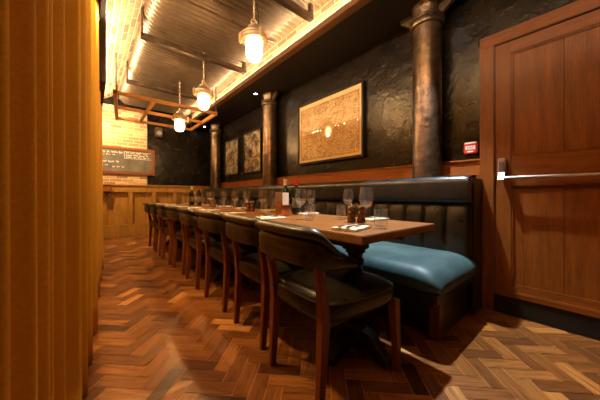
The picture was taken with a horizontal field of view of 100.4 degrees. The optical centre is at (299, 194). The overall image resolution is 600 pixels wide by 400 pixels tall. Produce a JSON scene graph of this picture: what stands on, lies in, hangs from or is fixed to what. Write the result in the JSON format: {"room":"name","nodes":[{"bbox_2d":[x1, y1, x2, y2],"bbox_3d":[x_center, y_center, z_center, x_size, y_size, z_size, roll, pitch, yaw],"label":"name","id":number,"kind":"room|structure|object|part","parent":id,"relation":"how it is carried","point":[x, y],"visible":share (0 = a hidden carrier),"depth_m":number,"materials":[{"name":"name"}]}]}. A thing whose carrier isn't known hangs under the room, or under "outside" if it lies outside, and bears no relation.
{"room":"restaurant dining room","nodes":[
{"label":"restaurant dining room","id":0,"kind":"room"},
{"bbox_2d":[97,0,100,20],"bbox_3d":[-1.946,-1.760,1.794,0.825,0.040,8.250,0,0,-40],"label":"ledge","id":1,"kind":"object","parent":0,"point":[99,1],"depth_m":2.32,"materials":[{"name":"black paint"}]},
{"bbox_2d":[0,0,103,399],"bbox_3d":[-1.396,-0.396,1.635,0.115,2.608,3.803,0,0,-36],"label":"curtain","id":2,"kind":"object","parent":1,"relation":"hanging from","point":[52,261],"visible":1,"depth_m":0.48,"materials":[{"name":"yellow fabric"}]},
{"bbox_2d":[99,83,105,107],"bbox_3d":[-2.734,-1.438,2.771,0.873,0.595,1.240,0,0,-40],"label":"ceiling","id":3,"kind":"structure","parent":0,"point":[101,86],"depth_m":2.73,"materials":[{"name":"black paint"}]},
{"bbox_2d":[99,0,105,83],"bbox_3d":[-2.316,-1.620,2.272,0.873,0.960,0.058,0,0,-40],"label":"trim","id":4,"kind":"structure","parent":3,"relation":"attached to","point":[102,23],"depth_m":2.51,"materials":[{"name":"black paint"}]},
{"bbox_2d":[102,103,146,184],"bbox_3d":[-4.226,-1.080,5.239,1.760,1.720,0.030,0,0,-40],"label":"brick wall","id":5,"kind":"structure","parent":0,"point":[119,133],"depth_m":5.50,"materials":[{"name":"beige brick"}]},
{"bbox_2d":[103,145,154,175],"bbox_3d":[-4.023,-0.750,5.370,1.580,0.600,0.030,0,0,-40],"label":"chalkboard","id":6,"kind":"object","parent":5,"relation":"attached to","point":[116,160],"visible":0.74,"depth_m":5.55,"materials":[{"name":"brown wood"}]},
{"bbox_2d":[104,0,150,98],"bbox_3d":[-1.392,-2.180,2.258,0.930,0.600,8.250,0,0,-40],"label":"ceiling","id":7,"kind":"structure","parent":0,"point":[122,16],"depth_m":3.28,"materials":[{"name":"beige brick"}]},
{"bbox_2d":[119,67,198,115],"bbox_3d":[-2.853,-2.101,5.227,1.411,0.224,1.731,0,0,-40],"label":"sheet","id":8,"kind":"object","parent":7,"relation":"attached to","point":[125,87],"visible":0.66,"depth_m":5.03,"materials":[{"name":"metal"}]},
{"bbox_2d":[113,53,216,130],"bbox_3d":[-2.612,-1.805,4.707,1.550,0.690,1.540,0,0,-40],"label":"rack","id":9,"kind":"object","parent":8,"relation":"hanging from","point":[116,92],"visible":1,"depth_m":4.41,"materials":[{"name":"wood"}]},
{"bbox_3d":[-3.137,-1.498,4.264,0.050,0.075,1.544,0,0,-35],"label":"rail","id":10,"kind":"part","parent":9,"relation":"part of","materials":[{"name":"brown wood"}]},
{"bbox_3d":[-2.696,-1.805,3.664,0.016,0.550,0.016,0,0,-40],"label":"hanger rod","id":11,"kind":"part","parent":9,"relation":"part of","materials":[{"name":"metal"}]},
{"bbox_3d":[-3.045,-1.505,5.317,1.410,0.050,0.050,0,0,-40],"label":"rail","id":12,"kind":"part","parent":9,"relation":"part of","materials":[{"name":"brown wood"}]},
{"bbox_3d":[-2.582,-1.505,4.726,1.460,0.050,0.050,0,0,-40],"label":"rail","id":13,"kind":"part","parent":9,"relation":"part of","materials":[{"name":"brown wood"}]},
{"bbox_3d":[-2.135,-1.505,4.135,1.534,0.050,0.050,0,0,-40],"label":"rail","id":14,"kind":"part","parent":9,"relation":"part of","materials":[{"name":"brown wood"}]},
{"bbox_3d":[-2.032,-1.502,5.191,0.040,0.065,1.535,0,0,-40],"label":"rail","id":15,"kind":"part","parent":9,"relation":"part of","materials":[{"name":"brown wood"}]},
{"bbox_2d":[128,16,248,94],"bbox_3d":[-1.803,-2.103,3.979,1.407,0.219,1.530,0,0,-40],"label":"sheet","id":16,"kind":"object","parent":7,"relation":"attached to","point":[147,59],"visible":0.84,"depth_m":3.84,"materials":[{"name":"metal"}]},
{"bbox_2d":[172,81,188,130],"bbox_3d":[-2.111,-1.573,4.408,0.273,0.896,0.261,0,0,-15],"label":"pendant lantern","id":17,"kind":"object","parent":16,"relation":"hanging from","point":[178,117],"visible":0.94,"depth_m":4.35,"materials":[{"name":"glass"}]},
{"bbox_2d":[174,119,184,130],"bbox_3d":[-2.120,-1.225,4.409,0.172,0.200,0.172,0,0,-19],"label":"glass jar","id":18,"kind":"object","parent":17,"relation":"on","point":[179,123],"depth_m":4.35,"materials":[{"name":"white glass"}]},
{"bbox_2d":[193,50,212,109],"bbox_3d":[-1.335,-1.595,3.476,0.273,0.809,0.261,0,0,19],"label":"pendant lantern","id":19,"kind":"object","parent":16,"relation":"hanging from","point":[203,94],"visible":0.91,"depth_m":3.42,"materials":[{"name":"glass"}]},
{"bbox_2d":[197,94,209,109],"bbox_3d":[-1.342,-1.290,3.482,0.172,0.200,0.172,0,0,16],"label":"glass jar","id":20,"kind":"object","parent":19,"relation":"on","point":[203,99],"depth_m":3.42,"materials":[{"name":"white glass"}]},
{"bbox_2d":[143,0,315,63],"bbox_3d":[-0.835,-2.103,2.826,1.407,0.219,1.480,0,0,-40],"label":"sheet","id":21,"kind":"object","parent":7,"relation":"attached to","point":[178,18],"visible":0.82,"depth_m":2.88,"materials":[{"name":"metal"}]},
{"bbox_2d":[181,0,275,43],"bbox_3d":[-0.804,-1.978,2.841,1.260,0.035,0.037,0,0,-40],"label":"conduit","id":22,"kind":"object","parent":21,"relation":"attached to","point":[185,1],"visible":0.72,"depth_m":2.74,"materials":[{"name":"metal"}]},
{"bbox_2d":[239,0,266,62],"bbox_3d":[-0.436,-1.646,2.416,0.261,0.722,0.273,0,0,24],"label":"pendant lantern","id":23,"kind":"object","parent":21,"relation":"hanging from","point":[253,37],"visible":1,"depth_m":2.35,"materials":[{"name":"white glass"}]},
{"bbox_2d":[245,36,262,62],"bbox_3d":[-0.442,-1.385,2.409,0.172,0.200,0.172,0,0,-40],"label":"bulb","id":24,"kind":"object","parent":23,"relation":"on","point":[254,44],"depth_m":2.35,"materials":[{"name":"white glass"}]},
{"bbox_3d":[-0.442,-1.841,2.409,0.018,0.333,0.018,0,0,5],"label":"chain","id":25,"kind":"part","parent":23,"relation":"part of","materials":[{"name":"metal"}]},
{"bbox_2d":[300,0,327,10],"bbox_3d":[0.561,-2.103,1.162,1.407,0.219,2.862,0,0,-40],"label":"sheet","id":26,"kind":"object","parent":7,"relation":"attached to","point":[316,3],"visible":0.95,"depth_m":2.61,"materials":[{"name":"metal"}]},
{"bbox_2d":[103,95,210,188],"bbox_3d":[-3.745,-0.715,5.747,3.350,3.430,0.120,0,0,-40],"label":"wall","id":27,"kind":"structure","parent":0,"point":[182,158],"depth_m":6.25,"materials":[{"name":"black paint"}]},
{"bbox_2d":[103,184,110,194],"bbox_3d":[-4.060,-0.121,5.212,0.200,0.222,0.115,0,0,-40],"label":"wall box","id":28,"kind":"object","parent":27,"relation":"attached to","point":[106,187],"visible":0.77,"depth_m":5.20,"materials":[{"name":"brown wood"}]},
{"bbox_2d":[103,184,209,238],"bbox_3d":[-3.656,0.345,5.671,3.190,1.150,0.109,0,0,-40],"label":"wainscoting","id":29,"kind":"structure","parent":27,"relation":"attached to","point":[124,214],"depth_m":5.60,"materials":[{"name":"brown wood"}]},
{"bbox_3d":[-3.964,0.295,5.432,0.376,0.710,0.012,0,0,-40],"label":"bead moulding","id":30,"kind":"part","parent":29,"relation":"part of","materials":[{"name":"brown wood"}]},
{"bbox_3d":[-3.613,0.295,5.726,0.376,0.710,0.012,0,0,-40],"label":"bead moulding","id":31,"kind":"part","parent":29,"relation":"part of","materials":[{"name":"brown wood"}]},
{"bbox_2d":[155,127,162,137],"bbox_3d":[-3.342,-1.475,5.912,0.150,0.230,0.146,0,0,-40],"label":"wall speaker","id":32,"kind":"object","parent":27,"relation":"attached to","point":[158,131],"visible":1,"depth_m":5.87,"materials":[{"name":"metal"}]},
{"bbox_2d":[185,0,371,127],"bbox_3d":[-0.266,-1.739,3.203,0.090,0.062,8.250,0,0,-40],"label":"trim","id":33,"kind":"structure","parent":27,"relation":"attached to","point":[352,6],"depth_m":2.91,"materials":[{"name":"brown wood"}]},
{"bbox_2d":[192,0,349,118],"bbox_3d":[-0.117,-2.100,3.329,0.060,0.660,8.250,0,0,-40],"label":"brick wall","id":34,"kind":"structure","parent":0,"point":[328,8],"depth_m":3.38,"materials":[{"name":"beige brick"}]},
{"bbox_2d":[188,0,458,130],"bbox_3d":[-0.002,-1.740,3.425,0.600,0.040,8.250,0,0,-40],"label":"ceiling","id":35,"kind":"structure","parent":0,"point":[376,21],"depth_m":3.02,"materials":[{"name":"black paint"}]},
{"bbox_2d":[82,234,599,399],"bbox_3d":[-1.017,0.960,2.573,3.450,0.080,8.450,0,0,-40],"label":"floor","id":36,"kind":"structure","parent":0,"point":[158,336],"depth_m":1.44,"materials":[{"name":"brown wood"}]},
{"bbox_2d":[143,202,166,249],"bbox_3d":[-2.418,0.523,4.471,0.648,0.794,0.550,0,0,-41],"label":"dining chair","id":37,"kind":"object","parent":36,"relation":"on","point":[146,207],"visible":0.41,"depth_m":4.31,"materials":[{"name":"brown wood"}]},
{"bbox_3d":[-2.554,0.222,4.351,0.280,0.190,0.543,0,0,-41],"label":"backrest","id":38,"kind":"part","parent":37,"relation":"part of","materials":[{"name":"black leather"}]},
{"bbox_3d":[-2.694,0.600,4.485,0.078,0.640,0.043,0,0,-41],"label":"leg","id":39,"kind":"part","parent":37,"relation":"part of","materials":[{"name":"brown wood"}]},
{"bbox_3d":[-2.441,0.600,4.195,0.078,0.640,0.043,0,0,-41],"label":"leg","id":40,"kind":"part","parent":37,"relation":"part of","materials":[{"name":"brown wood"}]},
{"bbox_2d":[148,203,195,255],"bbox_3d":[-2.068,0.523,4.038,0.648,0.794,0.550,0,0,-38],"label":"dining chair","id":41,"kind":"object","parent":36,"relation":"on","point":[153,210],"visible":0.34,"depth_m":3.77,"materials":[{"name":"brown wood"}]},
{"bbox_3d":[-2.209,0.222,3.925,0.280,0.190,0.543,0,0,-38],"label":"backrest","id":42,"kind":"part","parent":41,"relation":"part of","materials":[{"name":"green leather"}]},
{"bbox_3d":[-2.343,0.600,4.066,0.078,0.640,0.043,0,0,-38],"label":"leg","id":43,"kind":"part","parent":41,"relation":"part of","materials":[{"name":"brown wood"}]},
{"bbox_3d":[-2.104,0.600,3.763,0.078,0.640,0.043,0,0,-38],"label":"leg","id":44,"kind":"part","parent":41,"relation":"part of","materials":[{"name":"brown wood"}]},
{"bbox_3d":[-2.022,0.487,4.074,0.524,0.121,0.527,0,0,-38],"label":"seat","id":45,"kind":"part","parent":41,"relation":"part of","materials":[{"name":"green leather"}]},
{"bbox_2d":[155,204,196,263],"bbox_3d":[-1.700,0.523,3.599,0.648,0.794,0.550,0,0,-40],"label":"dining chair","id":46,"kind":"object","parent":36,"relation":"on","point":[161,210],"visible":0.48,"depth_m":3.33,"materials":[{"name":"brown wood"}]},
{"bbox_3d":[-1.839,0.222,3.483,0.280,0.190,0.543,0,0,-40],"label":"backrest","id":47,"kind":"part","parent":46,"relation":"part of","materials":[{"name":"green leather"}]},
{"bbox_3d":[-1.976,0.600,3.619,0.078,0.640,0.043,0,0,-40],"label":"leg","id":48,"kind":"part","parent":46,"relation":"part of","materials":[{"name":"brown wood"}]},
{"bbox_3d":[-1.728,0.600,3.324,0.078,0.640,0.043,0,0,-40],"label":"leg","id":49,"kind":"part","parent":46,"relation":"part of","materials":[{"name":"brown wood"}]},
{"bbox_3d":[-1.655,0.487,3.637,0.524,0.121,0.527,0,0,-40],"label":"seat","id":50,"kind":"part","parent":46,"relation":"part of","materials":[{"name":"green leather"}]},
{"bbox_2d":[165,205,210,274],"bbox_3d":[-1.324,0.523,3.167,0.648,0.794,0.550,0,0,-42],"label":"dining chair","id":51,"kind":"object","parent":36,"relation":"on","point":[172,212],"visible":0.41,"depth_m":2.95,"materials":[{"name":"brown wood"}]},
{"bbox_3d":[-1.460,0.222,3.047,0.280,0.190,0.543,0,0,-42],"label":"backrest","id":52,"kind":"part","parent":51,"relation":"part of","materials":[{"name":"green leather"}]},
{"bbox_3d":[-1.601,0.600,3.179,0.078,0.640,0.043,0,0,-42],"label":"leg","id":53,"kind":"part","parent":51,"relation":"part of","materials":[{"name":"brown wood"}]},
{"bbox_3d":[-1.345,0.600,2.892,0.078,0.640,0.043,0,0,-42],"label":"leg","id":54,"kind":"part","parent":51,"relation":"part of","materials":[{"name":"brown wood"}]},
{"bbox_3d":[-1.281,0.487,3.207,0.524,0.121,0.527,0,0,-42],"label":"seat","id":55,"kind":"part","parent":51,"relation":"part of","materials":[{"name":"green leather"}]},
{"bbox_2d":[166,204,238,269],"bbox_3d":[-1.694,0.545,3.905,0.716,0.750,2.300,0,0,-40],"label":"dining table","id":56,"kind":"object","parent":36,"relation":"on","point":[216,264],"visible":0.14,"depth_m":3.17,"materials":[{"name":"brown wood"}]},
{"bbox_2d":[189,186,193,204],"bbox_3d":[-1.807,0.013,4.176,0.076,0.314,0.076,0,0,-40],"label":"wine bottle","id":57,"kind":"object","parent":56,"relation":"on","point":[191,194],"visible":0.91,"depth_m":4.15,"materials":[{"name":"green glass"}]},
{"bbox_2d":[196,186,200,205],"bbox_3d":[-1.605,0.013,3.966,0.076,0.314,0.076,0,0,-40],"label":"wine bottle","id":58,"kind":"object","parent":56,"relation":"on","point":[198,197],"visible":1,"depth_m":3.94,"materials":[{"name":"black glass"}]},
{"bbox_2d":[212,200,215,207],"bbox_3d":[-1.172,0.112,3.403,0.053,0.115,0.053,0,0,-40],"label":"pepper mill","id":59,"kind":"object","parent":56,"relation":"on","point":[213,201],"visible":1,"depth_m":3.38,"materials":[{"name":"brown wood"}]},
{"bbox_2d":[177,207,247,289],"bbox_3d":[-0.962,0.523,2.720,0.648,0.794,0.550,0,0,-38],"label":"dining chair","id":60,"kind":"object","parent":36,"relation":"on","point":[187,216],"visible":0.65,"depth_m":2.46,"materials":[{"name":"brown wood"}]},
{"bbox_3d":[-1.237,0.600,2.751,0.078,0.640,0.043,0,0,-38],"label":"leg","id":61,"kind":"part","parent":60,"relation":"part of","materials":[{"name":"brown wood"}]},
{"bbox_3d":[-1.105,0.222,2.610,0.280,0.190,0.543,0,0,-38],"label":"backrest","id":62,"kind":"part","parent":60,"relation":"part of","materials":[{"name":"green leather"}]},
{"bbox_3d":[-1.002,0.600,2.446,0.078,0.640,0.043,0,0,-38],"label":"leg","id":63,"kind":"part","parent":60,"relation":"part of","materials":[{"name":"brown wood"}]},
{"bbox_3d":[-0.916,0.487,2.756,0.524,0.121,0.527,0,0,-38],"label":"seat","id":64,"kind":"part","parent":60,"relation":"part of","materials":[{"name":"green leather"}]},
{"bbox_2d":[210,123,221,188],"bbox_3d":[-2.073,-0.399,6.158,0.293,2.637,0.452,0,0,-13],"label":"column","id":65,"kind":"structure","parent":36,"relation":"on","point":[215,130],"depth_m":6.05,"materials":[{"name":"brown metal"}]},
{"bbox_2d":[195,210,257,312],"bbox_3d":[-0.568,0.523,2.251,0.648,0.794,0.550,0,0,-41],"label":"dining chair","id":66,"kind":"object","parent":36,"relation":"on","point":[208,221],"visible":0.64,"depth_m":2.02,"materials":[{"name":"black leather"}]},
{"bbox_3d":[-0.844,0.600,2.265,0.078,0.640,0.043,0,0,-41],"label":"leg","id":67,"kind":"part","parent":66,"relation":"part of","materials":[{"name":"brown wood"}]},
{"bbox_3d":[-0.704,0.222,2.131,0.280,0.190,0.543,0,0,-41],"label":"backrest","id":68,"kind":"part","parent":66,"relation":"part of","materials":[{"name":"green leather"}]},
{"bbox_3d":[-0.529,0.560,2.284,0.435,0.029,0.410,0,0,-41],"label":"seat frame","id":69,"kind":"part","parent":66,"relation":"part of","materials":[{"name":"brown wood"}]},
{"bbox_3d":[-0.591,0.600,1.975,0.078,0.640,0.043,0,0,-41],"label":"leg","id":70,"kind":"part","parent":66,"relation":"part of","materials":[{"name":"brown wood"}]},
{"bbox_3d":[-0.524,0.487,2.289,0.524,0.121,0.527,0,0,-41],"label":"seat","id":71,"kind":"part","parent":66,"relation":"part of","materials":[{"name":"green leather"}]},
{"bbox_2d":[222,213,304,349],"bbox_3d":[-0.182,0.523,1.776,0.648,0.794,0.550,0,0,-38],"label":"dining chair","id":72,"kind":"object","parent":36,"relation":"on","point":[239,228],"visible":0.55,"depth_m":1.55,"materials":[{"name":"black leather"}]},
{"bbox_3d":[-0.457,0.600,1.803,0.078,0.640,0.043,0,0,-38],"label":"leg","id":73,"kind":"part","parent":72,"relation":"part of","materials":[{"name":"brown wood"}]},
{"bbox_3d":[-0.324,0.222,1.663,0.280,0.190,0.543,0,0,-38],"label":"backrest","id":74,"kind":"part","parent":72,"relation":"part of","materials":[{"name":"green leather"}]},
{"bbox_3d":[-0.219,0.600,1.501,0.078,0.640,0.043,0,0,-38],"label":"leg","id":75,"kind":"part","parent":72,"relation":"part of","materials":[{"name":"brown wood"}]},
{"bbox_3d":[-0.136,0.487,1.811,0.524,0.121,0.527,0,0,-38],"label":"seat","id":76,"kind":"part","parent":72,"relation":"part of","materials":[{"name":"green leather"}]},
{"bbox_2d":[261,91,278,185],"bbox_3d":[-0.524,-0.399,4.312,0.293,2.637,0.452,0,0,-13],"label":"column","id":77,"kind":"structure","parent":36,"relation":"on","point":[269,103],"depth_m":4.21,"materials":[{"name":"brown metal"}]},
{"bbox_2d":[195,209,434,370],"bbox_3d":[-0.209,0.545,2.135,0.716,0.750,2.300,0,0,-40],"label":"dining table","id":78,"kind":"object","parent":36,"relation":"on","point":[358,331],"visible":0.41,"depth_m":1.40,"materials":[{"name":"brown wood"}]},
{"bbox_2d":[222,212,245,214],"bbox_3d":[-0.599,0.162,2.239,0.190,0.016,0.128,0,0,-37],"label":"napkin","id":79,"kind":"object","parent":78,"relation":"on","point":[222,212],"visible":0.75,"depth_m":2.22,"materials":[{"name":"beige fabric"}]},
{"bbox_2d":[246,200,249,210],"bbox_3d":[-0.544,0.112,2.624,0.053,0.115,0.053,0,0,-40],"label":"pepper mill","id":80,"kind":"object","parent":78,"relation":"on","point":[248,201],"visible":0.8,"depth_m":2.60,"materials":[{"name":"brown wood"}]},
{"bbox_2d":[250,200,254,210],"bbox_3d":[-0.497,0.112,2.599,0.053,0.115,0.053,0,0,-40],"label":"pepper mill","id":81,"kind":"object","parent":78,"relation":"on","point":[252,203],"visible":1,"depth_m":2.58,"materials":[{"name":"brown wood"}]},
{"bbox_2d":[256,216,286,219],"bbox_3d":[-0.210,0.162,1.782,0.190,0.016,0.128,0,0,-34],"label":"napkin","id":82,"kind":"object","parent":78,"relation":"on","point":[277,217],"visible":0.73,"depth_m":1.73,"materials":[{"name":"beige fabric"}]},
{"bbox_2d":[276,204,291,215],"bbox_3d":[-0.132,0.124,2.063,0.124,0.091,0.124,0,0,-40],"label":"copper pot","id":83,"kind":"object","parent":78,"relation":"on","point":[282,210],"visible":0.79,"depth_m":2.01,"materials":[{"name":"orange metal"}]},
{"bbox_2d":[275,192,285,214],"bbox_3d":[-0.161,0.069,2.071,0.088,0.185,0.017,0,0,-8],"label":"menu board","id":84,"kind":"object","parent":83,"relation":"in","point":[278,195],"visible":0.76,"depth_m":2.07,"materials":[{"name":"brown wood"}]},
{"bbox_2d":[282,193,288,204],"bbox_3d":[-0.119,0.071,2.063,0.050,0.180,0.017,0,0,-8],"label":"menu card","id":85,"kind":"object","parent":83,"relation":"in","point":[285,195],"visible":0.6,"depth_m":2.06,"materials":[{"name":"beige paper"}]},
{"bbox_2d":[282,179,289,203],"bbox_3d":[-0.131,0.013,2.240,0.076,0.314,0.076,0,0,-40],"label":"wine bottle","id":86,"kind":"object","parent":78,"relation":"on","point":[285,188],"visible":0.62,"depth_m":2.23,"materials":[{"name":"green glass"}]},
{"bbox_2d":[292,179,300,214],"bbox_3d":[-0.032,0.013,2.192,0.076,0.314,0.076,0,0,-40],"label":"wine bottle","id":87,"kind":"object","parent":78,"relation":"on","point":[296,208],"visible":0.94,"depth_m":2.16,"materials":[{"name":"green glass"}]},
{"bbox_2d":[297,212,318,214],"bbox_3d":[0.059,0.162,2.216,0.128,0.016,0.190,0,0,45],"label":"napkin","id":88,"kind":"object","parent":78,"relation":"on","point":[306,213],"visible":0.76,"depth_m":2.16,"materials":[{"name":"beige fabric"}]},
{"bbox_2d":[331,224,370,231],"bbox_3d":[0.258,0.162,1.248,0.128,0.016,0.190,0,0,37],"label":"napkin","id":89,"kind":"object","parent":78,"relation":"on","point":[361,227],"visible":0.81,"depth_m":1.19,"materials":[{"name":"beige fabric"}]},
{"bbox_2d":[347,204,355,222],"bbox_3d":[0.321,0.112,1.555,0.053,0.115,0.053,0,0,-40],"label":"pepper mill","id":90,"kind":"object","parent":78,"relation":"on","point":[351,209],"visible":1,"depth_m":1.53,"materials":[{"name":"brown wood"}]},
{"bbox_2d":[357,204,365,222],"bbox_3d":[0.376,0.112,1.536,0.053,0.115,0.053,0,0,-40],"label":"pepper mill","id":91,"kind":"object","parent":78,"relation":"on","point":[361,210],"visible":0.98,"depth_m":1.51,"materials":[{"name":"brown wood"}]},
{"bbox_3d":[-0.209,0.237,2.135,0.428,0.056,2.060,0,0,-40],"label":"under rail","id":92,"kind":"part","parent":78,"relation":"part of","materials":[{"name":"brown wood"}]},
{"bbox_2d":[356,217,389,221],"bbox_3d":[0.496,0.162,1.696,0.190,0.016,0.128,0,0,-35],"label":"napkin","id":93,"kind":"object","parent":78,"relation":"on","point":[379,218],"visible":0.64,"depth_m":1.65,"materials":[{"name":"beige fabric"}]},
{"bbox_2d":[374,215,387,228],"bbox_3d":[0.409,0.120,1.263,0.071,0.098,0.071,0,0,-40],"label":"tumbler","id":94,"kind":"object","parent":78,"relation":"on","point":[387,215],"visible":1,"depth_m":1.26,"materials":[{"name":"clear glass"}]},
{"bbox_2d":[255,220,400,399],"bbox_3d":[0.126,0.523,1.330,0.648,0.794,0.550,0,0,-38],"label":"dining chair","id":95,"kind":"object","parent":36,"relation":"on","point":[327,291],"visible":1,"depth_m":1.14,"materials":[{"name":"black leather"}]},
{"bbox_3d":[-0.148,0.600,1.361,0.078,0.640,0.043,0,0,-38],"label":"leg","id":96,"kind":"part","parent":95,"relation":"part of","materials":[{"name":"brown wood"}]},
{"bbox_3d":[-0.017,0.222,1.219,0.280,0.190,0.543,0,0,-38],"label":"backrest","id":97,"kind":"part","parent":95,"relation":"part of","materials":[{"name":"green leather"}]},
{"bbox_3d":[0.167,0.560,1.361,0.435,0.029,0.410,0,0,-38],"label":"seat frame","id":98,"kind":"part","parent":95,"relation":"part of","materials":[{"name":"brown wood"}]},
{"bbox_3d":[0.087,0.600,1.056,0.078,0.640,0.043,0,0,-38],"label":"leg","id":99,"kind":"part","parent":95,"relation":"part of","materials":[{"name":"brown wood"}]},
{"bbox_3d":[0.173,0.487,1.365,0.524,0.121,0.527,0,0,-38],"label":"seat","id":100,"kind":"part","parent":95,"relation":"part of","materials":[{"name":"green leather"}]},
{"bbox_3d":[0.495,0.733,1.313,0.049,0.375,0.053,0,0,-38],"label":"leg","id":101,"kind":"part","parent":95,"relation":"part of","materials":[{"name":"brown wood"}]},
{"bbox_2d":[203,175,481,340],"bbox_3d":[-0.686,0.384,3.916,0.949,1.072,5.720,0,0,-40],"label":"banquette","id":102,"kind":"object","parent":36,"relation":"on","point":[430,273],"visible":0.47,"depth_m":1.96,"materials":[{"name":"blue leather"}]},
{"bbox_2d":[333,241,477,294],"bbox_3d":[0.433,0.515,2.407,0.718,0.140,1.968,0,0,-40],"label":"seat cushion","id":103,"kind":"object","parent":102,"relation":"on","point":[422,269],"depth_m":1.71,"materials":[{"name":"blue leather"}]},
{"bbox_3d":[0.880,0.795,1.616,0.065,0.249,0.065,0,0,-40],"label":"corner post","id":104,"kind":"part","parent":102,"relation":"part of","materials":[{"name":"brown wood"}]},
{"bbox_3d":[1.408,0.395,1.985,0.222,1.050,0.015,0,0,-40],"label":"panel","id":105,"kind":"part","parent":102,"relation":"part of","materials":[{"name":"brown wood"}]},
{"bbox_2d":[401,0,454,177],"bbox_3d":[1.166,-0.399,2.297,0.293,2.637,0.452,0,0,-13],"label":"column","id":106,"kind":"structure","parent":36,"relation":"on","point":[426,22],"depth_m":2.19,"materials":[{"name":"brown metal"}]},
{"bbox_2d":[221,0,577,302],"bbox_3d":[0.274,-0.715,3.656,0.120,3.430,8.450,0,0,-40],"label":"wall","id":107,"kind":"structure","parent":0,"point":[386,67],"depth_m":2.65,"materials":[{"name":"black paint"}]},
{"bbox_2d":[225,137,239,176],"bbox_3d":[-1.560,-0.855,5.721,0.035,0.830,0.710,0,0,-40],"label":"framed photograph","id":108,"kind":"object","parent":107,"relation":"attached to","point":[232,147],"visible":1,"depth_m":5.69,"materials":[{"name":"beige paper"}]},
{"bbox_2d":[243,127,261,173],"bbox_3d":[-0.956,-0.865,5.001,0.035,0.850,0.710,0,0,-40],"label":"framed photograph","id":109,"kind":"object","parent":107,"relation":"attached to","point":[252,140],"visible":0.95,"depth_m":4.99,"materials":[{"name":"beige paper"}]},
{"bbox_2d":[297,79,364,165],"bbox_3d":[0.368,-0.910,3.412,0.050,0.910,1.215,0,0,-40],"label":"framed map","id":110,"kind":"object","parent":107,"relation":"attached to","point":[330,126],"visible":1,"depth_m":3.31,"materials":[{"name":"beige paper"}]},
{"bbox_2d":[221,159,479,187],"bbox_3d":[-0.445,-0.234,4.391,0.036,0.137,6.060,0,0,-40],"label":"trim","id":111,"kind":"structure","parent":107,"relation":"attached to","point":[471,167],"depth_m":2.90,"materials":[{"name":"brown wood"}]},
{"bbox_2d":[464,141,477,154],"bbox_3d":[1.454,-0.400,2.127,0.038,0.100,0.100,0,0,-40],"label":"fire alarm","id":112,"kind":"object","parent":107,"relation":"attached to","point":[469,147],"visible":1,"depth_m":2.11,"materials":[{"name":"red plastic"}]},
{"bbox_3d":[1.441,-0.400,2.116,0.003,0.030,0.072,0,0,-40],"label":"break glass","id":113,"kind":"part","parent":112,"relation":"part of","materials":[{"name":"white plastic"}]},
{"bbox_2d":[480,0,599,340],"bbox_3d":[1.853,-0.180,1.591,0.115,2.200,1.196,0,0,-40],"label":"door","id":114,"kind":"structure","parent":107,"relation":"in","point":[540,75],"depth_m":1.79,"materials":[{"name":"brown wood"}]},
{"bbox_3d":[1.880,-0.180,1.614,0.045,2.200,1.196,0,0,-40],"label":"frame","id":115,"kind":"part","parent":114,"relation":"part of","materials":[{"name":"brown wood"}]},
{"bbox_3d":[1.550,-0.216,1.923,0.004,0.072,0.034,0,0,-40],"label":"bracket plate","id":116,"kind":"part","parent":114,"relation":"part of","materials":[{"name":"metal"}]},
{"bbox_3d":[1.551,-0.146,1.924,0.080,0.057,0.040,0,0,-40],"label":"bar arm","id":117,"kind":"part","parent":114,"relation":"part of","materials":[{"name":"silver metal"}]},
{"bbox_3d":[1.724,0.315,1.823,0.014,0.760,0.277,0,0,-40],"label":"panel","id":118,"kind":"part","parent":114,"relation":"part of","materials":[{"name":"brown wood"}]},
{"bbox_3d":[1.724,-0.693,1.823,0.014,0.795,0.277,0,0,-40],"label":"panel","id":119,"kind":"part","parent":114,"relation":"part of","materials":[{"name":"brown wood"}]},
{"bbox_3d":[1.879,-1.232,1.613,0.047,0.095,1.196,0,0,-40],"label":"frame","id":120,"kind":"part","parent":114,"relation":"part of","materials":[{"name":"brown wood"}]},
{"bbox_3d":[1.885,-0.205,1.619,0.030,1.950,0.797,0,0,-40],"label":"rail","id":121,"kind":"part","parent":114,"relation":"part of","materials":[{"name":"brown wood"}]},
{"bbox_3d":[1.981,0.315,1.517,0.014,0.760,0.518,0,0,-40],"label":"panel","id":122,"kind":"part","parent":114,"relation":"part of","materials":[{"name":"brown wood"}]},
{"bbox_3d":[1.981,-0.693,1.517,0.014,0.795,0.518,0,0,-40],"label":"panel","id":123,"kind":"part","parent":114,"relation":"part of","materials":[{"name":"brown wood"}]},
{"bbox_3d":[-1.017,-2.480,2.573,3.490,0.100,8.490,0,0,-40],"label":"ceiling","id":124,"kind":"structure","parent":0,"visible":0},
{"bbox_2d":[126,61,196,99],"bbox_3d":[-2.333,-2.130,4.530,1.350,0.580,0.060,0,0,-40],"label":"beam","id":125,"kind":"structure","parent":124,"relation":"attached to","point":[128,81],"depth_m":4.36,"materials":[{"name":"metal"}]},
{"bbox_2d":[140,7,245,73],"bbox_3d":[-1.349,-2.130,3.358,1.350,0.580,0.060,0,0,-40],"label":"beam","id":126,"kind":"structure","parent":124,"relation":"attached to","point":[144,36],"depth_m":3.23,"materials":[{"name":"metal"}]},
{"bbox_2d":[273,0,313,22],"bbox_3d":[-0.392,-2.130,2.217,1.350,0.580,0.060,0,0,-40],"label":"beam","id":127,"kind":"structure","parent":124,"relation":"attached to","point":[307,15],"depth_m":2.51,"materials":[{"name":"metal"}]}
]}

